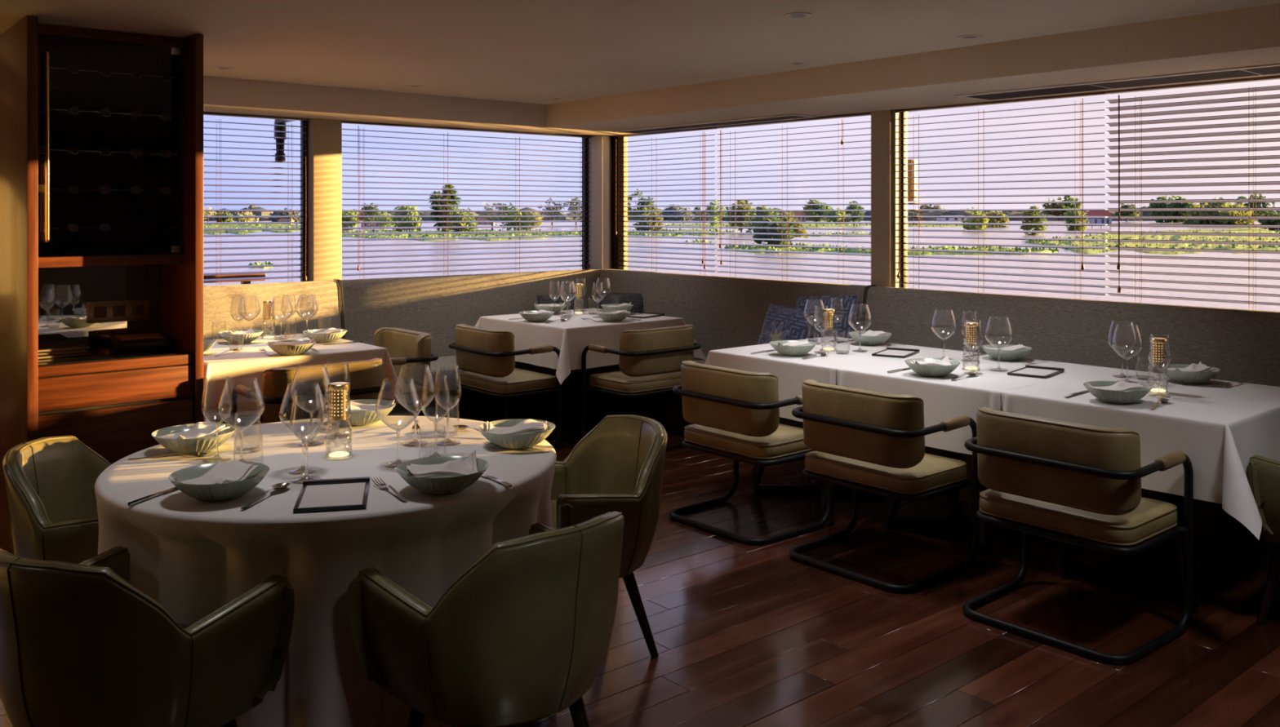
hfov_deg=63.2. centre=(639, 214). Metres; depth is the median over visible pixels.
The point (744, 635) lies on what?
floor
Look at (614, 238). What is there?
window
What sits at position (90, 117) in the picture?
wine bottle
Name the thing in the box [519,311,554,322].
serving bowl
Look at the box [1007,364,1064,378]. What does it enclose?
holder
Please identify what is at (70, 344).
folder
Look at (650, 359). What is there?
chair
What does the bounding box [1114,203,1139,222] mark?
tree
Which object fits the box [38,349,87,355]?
folder
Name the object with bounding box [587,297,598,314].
water tumbler
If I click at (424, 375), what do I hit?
bowl
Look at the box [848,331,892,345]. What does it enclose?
serving bowl
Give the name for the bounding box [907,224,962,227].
plants
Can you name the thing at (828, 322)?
candle holder
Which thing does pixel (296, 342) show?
napkin
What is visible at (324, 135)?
wall
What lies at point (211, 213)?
tree
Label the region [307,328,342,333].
napkin
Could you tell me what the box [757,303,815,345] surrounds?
throw cushion
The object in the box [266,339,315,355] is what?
serving bowl
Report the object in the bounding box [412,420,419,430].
fork
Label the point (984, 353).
table knife
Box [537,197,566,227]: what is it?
tree
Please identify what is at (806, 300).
bowl
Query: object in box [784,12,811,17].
recessed light
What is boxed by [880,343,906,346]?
fork
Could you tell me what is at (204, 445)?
serving bowl
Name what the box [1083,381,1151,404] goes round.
serving bowl
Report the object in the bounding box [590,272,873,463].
banquette
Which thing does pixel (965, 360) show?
wine glass
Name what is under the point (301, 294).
wine glass
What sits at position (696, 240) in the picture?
plants
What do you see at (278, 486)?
spoon
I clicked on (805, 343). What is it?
napkin
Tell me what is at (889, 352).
holder
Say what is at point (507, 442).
serving bowl
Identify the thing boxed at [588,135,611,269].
column
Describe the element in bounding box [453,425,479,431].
spoon
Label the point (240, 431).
wine glass
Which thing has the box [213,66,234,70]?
recessed light
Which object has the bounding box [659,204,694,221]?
tree
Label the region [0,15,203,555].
wine cabinet
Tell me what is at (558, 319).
spoon
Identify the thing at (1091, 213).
house
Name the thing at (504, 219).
tree
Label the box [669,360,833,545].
chair
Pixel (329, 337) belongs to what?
serving bowl
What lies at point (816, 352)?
wine glass
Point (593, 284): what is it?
wine glass
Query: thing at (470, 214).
tree
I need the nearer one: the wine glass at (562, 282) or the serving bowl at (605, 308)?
the wine glass at (562, 282)
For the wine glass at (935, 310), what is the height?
0.247 m
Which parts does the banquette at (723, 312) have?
backrest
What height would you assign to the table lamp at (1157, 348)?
0.220 m
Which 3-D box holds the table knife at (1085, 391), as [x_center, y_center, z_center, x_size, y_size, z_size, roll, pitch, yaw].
[1.756,0.718,4.177,0.229,0.006,0.019,0,0,-45]
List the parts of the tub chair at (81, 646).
leg, seat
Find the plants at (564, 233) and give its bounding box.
[342,228,582,241]
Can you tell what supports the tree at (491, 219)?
on the river
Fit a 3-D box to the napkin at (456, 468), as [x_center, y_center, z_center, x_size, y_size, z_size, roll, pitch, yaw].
[-0.518,0.666,2.734,0.216,0.052,0.128,0,0,-26]
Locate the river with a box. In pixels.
[203,220,1279,311]
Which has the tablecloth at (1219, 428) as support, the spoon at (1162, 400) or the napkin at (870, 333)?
the spoon at (1162, 400)
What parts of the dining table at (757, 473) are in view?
leg, leg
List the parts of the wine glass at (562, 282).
stem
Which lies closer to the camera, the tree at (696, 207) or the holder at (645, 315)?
the holder at (645, 315)
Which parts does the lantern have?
lamp shade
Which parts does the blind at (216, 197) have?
ladder cord, head rail, ladder cord, pull cord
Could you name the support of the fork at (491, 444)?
on the tablecloth at (193, 557)
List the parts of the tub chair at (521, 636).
seat, leg, leg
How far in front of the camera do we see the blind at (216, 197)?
6.79 m
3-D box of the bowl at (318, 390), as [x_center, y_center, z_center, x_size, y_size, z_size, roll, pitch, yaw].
[-0.905,0.547,2.825,0.086,0.138,0.086,0,0,-32]
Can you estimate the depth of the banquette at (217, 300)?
6.68 m
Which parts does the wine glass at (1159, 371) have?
stem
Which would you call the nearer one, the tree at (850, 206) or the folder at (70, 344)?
the folder at (70, 344)
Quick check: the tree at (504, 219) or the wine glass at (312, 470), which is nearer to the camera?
the wine glass at (312, 470)
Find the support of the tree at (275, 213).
on the river
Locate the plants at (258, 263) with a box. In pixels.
[248,261,273,267]
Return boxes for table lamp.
[261,300,275,339]
[324,382,352,460]
[573,283,584,314]
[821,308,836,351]
[961,322,980,371]
[1147,337,1168,394]
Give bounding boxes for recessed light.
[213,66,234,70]
[406,84,423,87]
[547,97,563,100]
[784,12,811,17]
[787,62,808,65]
[957,35,982,39]
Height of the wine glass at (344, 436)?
0.244 m
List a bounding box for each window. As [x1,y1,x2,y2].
[300,120,307,281]
[582,137,588,269]
[611,136,627,270]
[893,110,907,288]
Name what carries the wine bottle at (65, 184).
in the wine cabinet
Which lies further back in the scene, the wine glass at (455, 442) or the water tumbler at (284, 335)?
the water tumbler at (284, 335)
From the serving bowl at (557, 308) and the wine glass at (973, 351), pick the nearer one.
the wine glass at (973, 351)
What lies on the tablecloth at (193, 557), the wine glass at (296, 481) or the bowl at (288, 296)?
the wine glass at (296, 481)
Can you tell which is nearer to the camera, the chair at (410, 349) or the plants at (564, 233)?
the chair at (410, 349)
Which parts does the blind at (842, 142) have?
pull cord, pull cord, ladder cord, ladder cord, head rail, ladder cord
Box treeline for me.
[203,205,1279,221]
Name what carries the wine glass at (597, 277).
on the tablecloth at (571, 336)
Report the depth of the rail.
7.11 m
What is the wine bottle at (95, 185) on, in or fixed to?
in the wine cabinet
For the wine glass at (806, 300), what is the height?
0.247 m
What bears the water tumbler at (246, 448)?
on the tablecloth at (193, 557)
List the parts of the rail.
post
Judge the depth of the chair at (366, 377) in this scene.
4.88 m
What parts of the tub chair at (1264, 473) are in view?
seat, leg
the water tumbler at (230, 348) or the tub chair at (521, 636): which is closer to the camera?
the tub chair at (521, 636)
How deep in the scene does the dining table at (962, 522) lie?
4.82 m
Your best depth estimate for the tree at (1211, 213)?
468.88 m
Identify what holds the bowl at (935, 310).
on the wine glass at (935, 310)
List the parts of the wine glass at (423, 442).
stem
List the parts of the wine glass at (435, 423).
stem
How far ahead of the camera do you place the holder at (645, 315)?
7.38 m
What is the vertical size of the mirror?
0.395 m
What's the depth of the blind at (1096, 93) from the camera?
5.93 m
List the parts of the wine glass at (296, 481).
stem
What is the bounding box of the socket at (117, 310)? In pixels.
[112,305,125,316]
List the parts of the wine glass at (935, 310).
stem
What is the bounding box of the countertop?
[38,345,193,366]
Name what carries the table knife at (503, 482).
on the tablecloth at (193, 557)
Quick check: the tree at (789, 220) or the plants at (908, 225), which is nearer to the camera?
the tree at (789, 220)
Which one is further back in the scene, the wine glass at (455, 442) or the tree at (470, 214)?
the tree at (470, 214)
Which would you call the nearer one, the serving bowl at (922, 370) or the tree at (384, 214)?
the serving bowl at (922, 370)
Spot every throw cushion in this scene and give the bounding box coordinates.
[537,292,580,311]
[595,292,646,313]
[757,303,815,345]
[795,295,858,338]
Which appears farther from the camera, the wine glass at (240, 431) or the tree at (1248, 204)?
the tree at (1248, 204)
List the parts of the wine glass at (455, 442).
stem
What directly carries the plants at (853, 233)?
on the river
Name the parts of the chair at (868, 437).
backrest, seat frame, seat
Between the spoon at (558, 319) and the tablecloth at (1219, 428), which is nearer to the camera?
the tablecloth at (1219, 428)
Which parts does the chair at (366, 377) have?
seat, frame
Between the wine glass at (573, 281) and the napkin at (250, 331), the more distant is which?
the wine glass at (573, 281)
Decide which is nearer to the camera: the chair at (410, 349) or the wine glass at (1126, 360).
the wine glass at (1126, 360)
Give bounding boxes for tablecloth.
[94,415,556,726]
[203,333,410,422]
[475,308,706,384]
[704,336,955,422]
[835,350,1113,454]
[1000,368,1279,540]
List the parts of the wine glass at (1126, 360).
stem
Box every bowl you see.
[151,422,236,453]
[168,462,270,502]
[200,377,232,424]
[203,339,216,352]
[217,329,263,343]
[217,378,265,430]
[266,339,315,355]
[269,296,293,322]
[279,383,327,436]
[289,365,330,413]
[289,390,323,441]
[295,294,318,319]
[302,328,346,342]
[323,361,351,400]
[324,399,395,426]
[375,378,421,431]
[394,365,435,413]
[395,455,488,494]
[421,375,450,422]
[434,365,462,409]
[477,418,555,449]
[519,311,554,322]
[533,303,565,314]
[595,310,631,321]
[600,303,633,311]
[769,340,817,356]
[803,300,824,326]
[847,304,872,332]
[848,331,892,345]
[904,358,959,377]
[930,310,957,339]
[981,344,1032,360]
[984,316,1013,349]
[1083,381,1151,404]
[1106,320,1137,355]
[1111,325,1143,359]
[1157,364,1221,384]
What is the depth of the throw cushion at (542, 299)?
7.99 m
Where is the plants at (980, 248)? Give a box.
[838,244,1059,255]
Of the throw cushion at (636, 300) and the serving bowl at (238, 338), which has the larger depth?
the throw cushion at (636, 300)
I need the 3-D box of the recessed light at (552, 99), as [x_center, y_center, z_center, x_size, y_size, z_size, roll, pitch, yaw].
[-0.598,-0.816,7.348,0.110,0.006,0.110,0,0,-40]
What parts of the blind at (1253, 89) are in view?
pull cord, pull cord, ladder cord, head rail, ladder cord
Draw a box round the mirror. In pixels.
[38,265,127,347]
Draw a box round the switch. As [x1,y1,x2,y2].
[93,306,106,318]
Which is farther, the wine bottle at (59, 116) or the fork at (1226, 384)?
the wine bottle at (59, 116)
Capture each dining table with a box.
[215,417,226,423]
[748,352,939,512]
[880,370,1102,555]
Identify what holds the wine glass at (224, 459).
on the tablecloth at (193, 557)
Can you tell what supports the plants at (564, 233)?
on the river
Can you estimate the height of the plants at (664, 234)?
1.424 m
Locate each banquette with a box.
[203,279,343,427]
[336,269,595,422]
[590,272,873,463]
[810,284,1279,576]
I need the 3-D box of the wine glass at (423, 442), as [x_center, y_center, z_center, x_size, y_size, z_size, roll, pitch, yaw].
[-0.707,0.598,3.275,0.128,0.247,0.128,0,0,-17]
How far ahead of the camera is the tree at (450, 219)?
303.40 m
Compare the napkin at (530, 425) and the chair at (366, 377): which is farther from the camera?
the chair at (366, 377)
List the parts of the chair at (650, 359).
seat frame, seat, backrest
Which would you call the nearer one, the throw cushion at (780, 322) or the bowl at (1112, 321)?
the bowl at (1112, 321)
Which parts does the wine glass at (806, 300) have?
stem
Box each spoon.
[128,452,207,460]
[213,348,241,355]
[240,483,289,509]
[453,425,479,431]
[546,319,567,323]
[801,352,827,359]
[951,372,977,380]
[1149,398,1170,409]
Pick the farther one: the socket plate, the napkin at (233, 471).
the socket plate
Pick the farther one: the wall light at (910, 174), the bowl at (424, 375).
the wall light at (910, 174)
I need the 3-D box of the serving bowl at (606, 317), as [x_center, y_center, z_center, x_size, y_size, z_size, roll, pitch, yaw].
[-0.181,0.692,7.061,0.241,0.060,0.241,0,0,-11]
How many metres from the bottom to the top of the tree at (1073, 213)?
8.712 m
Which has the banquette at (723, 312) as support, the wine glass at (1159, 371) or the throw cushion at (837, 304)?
the throw cushion at (837, 304)
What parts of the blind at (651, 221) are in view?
pull cord, ladder cord, head rail, pull cord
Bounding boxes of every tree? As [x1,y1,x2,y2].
[203,206,216,222]
[214,211,233,222]
[233,211,258,222]
[268,207,300,222]
[342,208,358,230]
[360,202,382,226]
[377,212,397,230]
[391,206,422,231]
[428,182,461,231]
[438,207,478,231]
[458,207,474,218]
[479,202,506,230]
[499,202,535,231]
[521,212,543,230]
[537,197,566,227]
[563,197,582,227]
[627,195,635,222]
[629,188,658,226]
[632,207,665,231]
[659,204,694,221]
[692,206,702,221]
[706,200,727,230]
[724,198,756,232]
[743,205,779,232]
[752,217,795,247]
[780,211,808,245]
[802,199,831,222]
[822,206,846,222]
[844,200,865,226]
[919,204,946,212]
[961,207,989,230]
[978,211,1009,227]
[1019,205,1047,235]
[1041,193,1082,216]
[1062,206,1088,231]
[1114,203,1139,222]
[1147,195,1195,222]
[1181,202,1255,224]
[1188,196,1232,208]
[1232,194,1275,224]
[1256,210,1279,231]
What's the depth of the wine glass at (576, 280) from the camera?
7.79 m
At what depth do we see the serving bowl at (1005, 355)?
5.12 m
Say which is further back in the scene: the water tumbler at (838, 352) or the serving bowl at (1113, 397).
the water tumbler at (838, 352)
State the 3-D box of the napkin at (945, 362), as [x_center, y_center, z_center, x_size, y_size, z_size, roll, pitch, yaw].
[1.313,0.666,4.677,0.201,0.052,0.141,0,0,-5]
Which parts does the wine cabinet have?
panel, handle, rail, rail, drawer, drawer, niche panel, panel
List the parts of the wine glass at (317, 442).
stem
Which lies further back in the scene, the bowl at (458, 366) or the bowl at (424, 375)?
the bowl at (458, 366)
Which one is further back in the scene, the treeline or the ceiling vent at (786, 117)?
the treeline
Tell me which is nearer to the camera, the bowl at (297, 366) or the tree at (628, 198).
the bowl at (297, 366)
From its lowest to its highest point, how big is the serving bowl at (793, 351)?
0.060 m
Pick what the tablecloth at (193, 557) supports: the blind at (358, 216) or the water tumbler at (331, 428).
the water tumbler at (331, 428)
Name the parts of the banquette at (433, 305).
backrest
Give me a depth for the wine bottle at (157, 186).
4.88 m
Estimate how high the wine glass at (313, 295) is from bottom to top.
0.247 m
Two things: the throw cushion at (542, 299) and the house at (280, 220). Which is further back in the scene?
the house at (280, 220)
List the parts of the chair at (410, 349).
backrest, seat, seat frame, frame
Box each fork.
[258,347,270,355]
[371,477,407,501]
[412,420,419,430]
[483,440,549,452]
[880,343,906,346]
[1021,360,1049,363]
[1216,382,1243,386]
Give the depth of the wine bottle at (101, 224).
4.71 m
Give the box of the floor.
[0,411,1279,726]
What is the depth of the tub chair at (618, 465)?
3.44 m
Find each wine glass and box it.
[200,377,232,463]
[217,378,265,462]
[230,298,246,329]
[237,295,261,328]
[269,296,293,340]
[279,383,327,475]
[280,294,296,335]
[289,365,330,446]
[289,390,323,484]
[295,294,318,337]
[299,293,314,335]
[323,361,351,439]
[375,378,421,468]
[394,365,435,446]
[421,375,450,457]
[434,365,462,446]
[548,283,560,315]
[558,280,577,315]
[560,282,573,317]
[576,280,586,311]
[591,284,604,318]
[594,277,611,311]
[803,300,824,344]
[813,306,829,353]
[829,299,844,342]
[847,304,872,351]
[930,310,957,359]
[960,311,978,362]
[963,320,982,374]
[984,316,1013,371]
[1106,320,1137,377]
[1111,325,1143,383]
[1147,334,1172,398]
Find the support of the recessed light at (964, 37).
in the ceiling
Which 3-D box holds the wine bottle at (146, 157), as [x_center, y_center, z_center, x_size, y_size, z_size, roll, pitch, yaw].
[-2.276,-0.283,4.912,0.072,0.071,0.303,0,0,-40]
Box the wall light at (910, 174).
[907,159,917,201]
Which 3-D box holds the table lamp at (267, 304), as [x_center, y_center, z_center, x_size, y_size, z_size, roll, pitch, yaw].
[-2.165,0.612,6.066,0.082,0.220,0.082,0,0,-1]
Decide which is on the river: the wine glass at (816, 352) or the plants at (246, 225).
the plants at (246, 225)
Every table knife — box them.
[127,487,177,506]
[328,341,363,344]
[481,473,512,487]
[488,441,553,448]
[750,349,774,354]
[886,367,910,373]
[962,352,986,357]
[1063,390,1088,397]
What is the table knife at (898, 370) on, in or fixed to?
on the tablecloth at (944, 398)
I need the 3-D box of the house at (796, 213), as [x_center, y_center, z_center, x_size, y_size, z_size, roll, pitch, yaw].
[107.934,1.366,710.906,10.930,8.198,7.651,0,0,0]
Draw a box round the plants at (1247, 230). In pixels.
[1026,227,1279,254]
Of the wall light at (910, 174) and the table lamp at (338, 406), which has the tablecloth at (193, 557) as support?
the table lamp at (338, 406)
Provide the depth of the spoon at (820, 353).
5.29 m
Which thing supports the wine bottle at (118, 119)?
in the wine cabinet
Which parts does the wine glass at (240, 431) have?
stem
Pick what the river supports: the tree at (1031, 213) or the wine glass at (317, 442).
the tree at (1031, 213)
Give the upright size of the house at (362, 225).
3.739 m
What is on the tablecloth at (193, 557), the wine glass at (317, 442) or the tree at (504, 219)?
the wine glass at (317, 442)
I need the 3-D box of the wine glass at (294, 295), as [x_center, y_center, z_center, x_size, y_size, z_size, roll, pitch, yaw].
[-2.103,0.600,6.231,0.086,0.244,0.086,0,0,-40]
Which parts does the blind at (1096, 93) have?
pull cord, ladder cord, ladder cord, head rail, ladder cord, pull cord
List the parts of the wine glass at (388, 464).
stem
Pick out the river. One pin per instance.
(1107, 282)
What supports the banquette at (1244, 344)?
on the floor
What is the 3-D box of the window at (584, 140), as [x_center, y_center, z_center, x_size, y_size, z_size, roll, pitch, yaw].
[-1.282,-0.068,7.954,2.205,1.165,0.045,0,0,-40]
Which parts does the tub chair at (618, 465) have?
seat, leg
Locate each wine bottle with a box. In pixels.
[38,182,44,195]
[50,104,79,122]
[50,143,79,160]
[50,181,79,197]
[50,219,79,235]
[81,106,111,124]
[81,144,111,161]
[81,182,111,198]
[81,219,111,235]
[111,107,141,125]
[111,146,141,162]
[111,182,141,198]
[141,110,171,127]
[141,146,171,163]
[141,182,171,198]
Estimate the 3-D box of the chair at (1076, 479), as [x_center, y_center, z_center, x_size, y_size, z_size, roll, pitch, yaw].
[1.549,1.089,3.747,0.524,0.752,0.660,0,0,-40]
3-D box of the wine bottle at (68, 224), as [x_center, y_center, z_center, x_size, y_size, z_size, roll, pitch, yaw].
[-2.568,0.057,4.662,0.072,0.071,0.303,0,0,-40]
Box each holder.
[293,476,369,513]
[626,311,664,318]
[871,347,919,358]
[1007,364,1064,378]
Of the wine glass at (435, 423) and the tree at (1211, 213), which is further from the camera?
the tree at (1211, 213)
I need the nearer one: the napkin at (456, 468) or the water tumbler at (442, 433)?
the napkin at (456, 468)
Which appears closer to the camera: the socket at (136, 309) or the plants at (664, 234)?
the socket at (136, 309)
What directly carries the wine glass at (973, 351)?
on the tablecloth at (944, 398)
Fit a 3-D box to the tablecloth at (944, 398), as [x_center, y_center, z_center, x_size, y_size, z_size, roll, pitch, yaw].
[1.580,0.862,4.896,1.073,0.280,0.846,0,0,-40]
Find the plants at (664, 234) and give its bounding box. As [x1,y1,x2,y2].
[627,228,737,236]
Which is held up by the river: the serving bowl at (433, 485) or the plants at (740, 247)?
the plants at (740, 247)
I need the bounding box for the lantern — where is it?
[274,119,293,161]
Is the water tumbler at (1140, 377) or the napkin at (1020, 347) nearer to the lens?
the water tumbler at (1140, 377)
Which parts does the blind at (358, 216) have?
pull cord, head rail, ladder cord, pull cord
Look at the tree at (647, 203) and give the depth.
354.80 m
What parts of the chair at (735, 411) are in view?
backrest, seat, seat frame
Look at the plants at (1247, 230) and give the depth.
192.99 m
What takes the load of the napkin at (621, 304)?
in the serving bowl at (605, 308)
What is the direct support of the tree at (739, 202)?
on the river
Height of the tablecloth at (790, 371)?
0.374 m
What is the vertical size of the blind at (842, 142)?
1.158 m
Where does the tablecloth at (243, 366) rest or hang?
on the dining table at (217, 420)
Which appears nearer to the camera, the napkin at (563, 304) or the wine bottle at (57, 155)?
the wine bottle at (57, 155)
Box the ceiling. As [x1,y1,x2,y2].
[0,0,1279,137]
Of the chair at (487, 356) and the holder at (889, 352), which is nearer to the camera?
the holder at (889, 352)
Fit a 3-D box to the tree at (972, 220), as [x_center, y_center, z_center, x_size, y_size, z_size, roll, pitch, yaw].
[110.264,1.797,340.458,9.397,8.773,8.326,0,0,-40]
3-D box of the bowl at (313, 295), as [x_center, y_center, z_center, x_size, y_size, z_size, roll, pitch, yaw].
[-1.974,0.549,6.164,0.129,0.148,0.129,0,0,-33]
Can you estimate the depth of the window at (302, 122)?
7.08 m
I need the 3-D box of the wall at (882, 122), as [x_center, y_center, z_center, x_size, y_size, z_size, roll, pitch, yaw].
[3.064,0.273,4.797,0.150,2.384,10.520,0,0,-40]
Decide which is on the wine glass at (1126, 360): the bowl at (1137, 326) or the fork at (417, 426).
the bowl at (1137, 326)
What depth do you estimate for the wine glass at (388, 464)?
3.00 m
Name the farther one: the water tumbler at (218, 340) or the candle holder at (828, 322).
the water tumbler at (218, 340)
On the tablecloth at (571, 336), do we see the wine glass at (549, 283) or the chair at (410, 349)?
the wine glass at (549, 283)
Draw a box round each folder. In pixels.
[38,339,89,352]
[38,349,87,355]
[38,351,91,359]
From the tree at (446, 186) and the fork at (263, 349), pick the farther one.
the tree at (446, 186)
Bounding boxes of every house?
[277,218,294,222]
[360,218,379,227]
[475,217,494,224]
[791,211,806,222]
[936,215,967,221]
[1085,209,1111,228]
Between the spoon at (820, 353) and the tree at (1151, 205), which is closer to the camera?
the spoon at (820, 353)
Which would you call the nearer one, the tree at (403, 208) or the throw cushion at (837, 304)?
the throw cushion at (837, 304)
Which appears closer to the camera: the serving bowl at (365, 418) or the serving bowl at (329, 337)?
the serving bowl at (365, 418)
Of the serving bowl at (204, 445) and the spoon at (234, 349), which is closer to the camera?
the serving bowl at (204, 445)
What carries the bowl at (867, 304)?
on the wine glass at (860, 333)
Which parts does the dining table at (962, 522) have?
leg, leg, leg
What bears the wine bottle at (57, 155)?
in the wine cabinet
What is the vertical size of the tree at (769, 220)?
5.997 m
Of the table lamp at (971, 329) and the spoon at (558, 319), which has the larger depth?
the spoon at (558, 319)
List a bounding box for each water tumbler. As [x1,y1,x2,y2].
[211,324,226,342]
[228,328,243,350]
[234,412,261,453]
[283,317,297,337]
[316,396,340,432]
[435,404,459,436]
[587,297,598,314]
[804,322,818,342]
[835,330,849,354]
[1135,351,1155,380]
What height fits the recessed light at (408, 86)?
0.006 m
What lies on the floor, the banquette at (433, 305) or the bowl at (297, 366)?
the banquette at (433, 305)
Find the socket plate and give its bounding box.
[87,299,149,323]
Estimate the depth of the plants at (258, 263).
109.56 m
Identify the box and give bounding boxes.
[110,333,168,351]
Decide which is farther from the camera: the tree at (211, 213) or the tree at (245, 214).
the tree at (245, 214)
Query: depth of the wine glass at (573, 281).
7.42 m
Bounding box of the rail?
[203,273,265,284]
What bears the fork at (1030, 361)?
on the tablecloth at (944, 398)
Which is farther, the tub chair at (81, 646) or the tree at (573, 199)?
the tree at (573, 199)
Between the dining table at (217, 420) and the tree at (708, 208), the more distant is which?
the tree at (708, 208)
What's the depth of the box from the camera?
4.80 m
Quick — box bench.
[589,268,660,311]
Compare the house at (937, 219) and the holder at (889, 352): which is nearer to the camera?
the holder at (889, 352)
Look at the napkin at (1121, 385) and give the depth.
4.01 m
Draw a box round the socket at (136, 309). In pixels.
[131,304,143,315]
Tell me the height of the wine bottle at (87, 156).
0.071 m
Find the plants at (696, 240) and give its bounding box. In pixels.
[683,239,711,242]
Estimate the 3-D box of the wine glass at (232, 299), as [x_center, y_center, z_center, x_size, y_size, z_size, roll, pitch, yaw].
[-2.314,0.600,5.992,0.086,0.244,0.086,0,0,44]
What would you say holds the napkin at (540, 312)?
in the serving bowl at (530, 317)
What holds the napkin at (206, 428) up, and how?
in the serving bowl at (204, 445)
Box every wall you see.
[205,111,594,281]
[608,74,1279,287]
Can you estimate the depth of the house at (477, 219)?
565.58 m
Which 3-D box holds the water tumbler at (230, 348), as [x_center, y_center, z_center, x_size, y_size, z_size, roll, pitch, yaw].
[-2.158,0.663,5.559,0.077,0.117,0.077,0,0,29]
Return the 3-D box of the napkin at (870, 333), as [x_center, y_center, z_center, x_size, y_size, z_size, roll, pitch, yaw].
[1.281,0.670,5.793,0.189,0.043,0.134,0,0,-26]
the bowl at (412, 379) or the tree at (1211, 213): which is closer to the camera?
the bowl at (412, 379)
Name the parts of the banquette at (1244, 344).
backrest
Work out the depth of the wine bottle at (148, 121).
4.88 m
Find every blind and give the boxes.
[203,111,308,285]
[342,120,591,279]
[613,126,719,276]
[716,112,871,285]
[895,91,1109,301]
[1106,75,1279,311]
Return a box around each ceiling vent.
[613,114,817,133]
[955,63,1279,101]
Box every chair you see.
[0,546,294,726]
[2,435,111,564]
[230,358,391,426]
[347,511,624,726]
[373,327,438,410]
[448,324,563,445]
[551,414,667,658]
[581,324,701,449]
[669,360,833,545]
[789,379,979,592]
[962,407,1193,664]
[1248,455,1279,625]
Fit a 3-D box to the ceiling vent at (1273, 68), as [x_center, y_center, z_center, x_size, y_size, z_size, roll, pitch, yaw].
[2.591,-0.645,4.906,0.340,0.008,2.300,0,0,-40]
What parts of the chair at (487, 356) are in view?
backrest, seat frame, seat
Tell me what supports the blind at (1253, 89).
hanging from the ceiling
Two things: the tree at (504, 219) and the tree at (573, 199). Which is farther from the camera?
the tree at (573, 199)
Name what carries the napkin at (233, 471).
in the serving bowl at (231, 491)
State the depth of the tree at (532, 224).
369.43 m
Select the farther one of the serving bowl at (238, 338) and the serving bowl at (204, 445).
the serving bowl at (238, 338)
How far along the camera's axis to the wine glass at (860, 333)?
5.50 m
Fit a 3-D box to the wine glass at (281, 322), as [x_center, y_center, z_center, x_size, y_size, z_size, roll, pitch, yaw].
[-2.077,0.598,6.023,0.128,0.247,0.128,0,0,-33]
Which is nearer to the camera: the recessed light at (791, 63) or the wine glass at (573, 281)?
the recessed light at (791, 63)
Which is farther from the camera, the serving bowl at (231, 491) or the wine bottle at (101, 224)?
the wine bottle at (101, 224)
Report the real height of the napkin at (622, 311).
0.038 m
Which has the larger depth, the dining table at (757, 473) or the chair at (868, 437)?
the dining table at (757, 473)
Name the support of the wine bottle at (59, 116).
in the wine cabinet
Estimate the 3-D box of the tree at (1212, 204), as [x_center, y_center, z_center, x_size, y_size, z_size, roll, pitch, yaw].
[334.666,-2.098,610.425,23.442,16.992,24.280,0,0,-40]
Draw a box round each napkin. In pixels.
[156,417,230,439]
[173,458,259,484]
[222,327,254,334]
[267,337,314,345]
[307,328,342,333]
[323,400,394,412]
[406,449,477,477]
[485,418,547,435]
[523,310,551,314]
[534,302,564,306]
[599,310,627,313]
[603,302,631,306]
[777,337,812,346]
[848,329,890,336]
[909,355,951,365]
[983,343,1029,350]
[1085,380,1149,391]
[1164,360,1215,372]
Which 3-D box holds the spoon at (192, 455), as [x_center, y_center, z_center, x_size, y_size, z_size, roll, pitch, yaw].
[-1.393,0.712,3.069,0.220,0.015,0.041,0,0,-9]
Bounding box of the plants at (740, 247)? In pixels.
[724,241,847,253]
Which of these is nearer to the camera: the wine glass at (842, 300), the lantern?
the wine glass at (842, 300)
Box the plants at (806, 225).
[661,222,871,227]
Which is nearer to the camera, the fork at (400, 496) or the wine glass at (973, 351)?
the fork at (400, 496)
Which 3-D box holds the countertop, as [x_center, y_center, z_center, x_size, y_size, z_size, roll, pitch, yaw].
[-2.449,0.627,4.733,0.624,0.006,0.580,0,0,-40]
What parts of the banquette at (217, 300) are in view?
backrest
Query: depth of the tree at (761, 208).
282.87 m
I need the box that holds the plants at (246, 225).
[203,223,300,235]
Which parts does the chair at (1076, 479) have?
backrest, seat frame, seat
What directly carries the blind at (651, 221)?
hanging from the ceiling
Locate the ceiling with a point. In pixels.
(614, 65)
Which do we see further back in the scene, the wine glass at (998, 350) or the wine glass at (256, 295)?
the wine glass at (256, 295)
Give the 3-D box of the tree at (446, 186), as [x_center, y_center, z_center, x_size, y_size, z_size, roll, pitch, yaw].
[-56.938,-1.839,304.670,11.050,15.227,6.687,0,0,-40]
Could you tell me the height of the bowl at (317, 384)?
0.148 m
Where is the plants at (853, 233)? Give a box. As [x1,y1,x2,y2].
[807,231,871,236]
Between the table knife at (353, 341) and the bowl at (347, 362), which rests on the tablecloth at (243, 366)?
the table knife at (353, 341)
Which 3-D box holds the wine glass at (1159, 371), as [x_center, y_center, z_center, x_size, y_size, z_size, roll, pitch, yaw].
[2.065,0.600,4.135,0.086,0.244,0.086,0,0,31]
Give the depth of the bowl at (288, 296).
6.03 m
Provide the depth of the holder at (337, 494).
2.65 m
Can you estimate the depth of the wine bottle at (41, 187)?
4.47 m
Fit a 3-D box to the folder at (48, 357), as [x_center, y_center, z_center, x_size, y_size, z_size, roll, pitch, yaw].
[-2.619,0.617,4.647,0.220,0.014,0.300,0,0,-44]

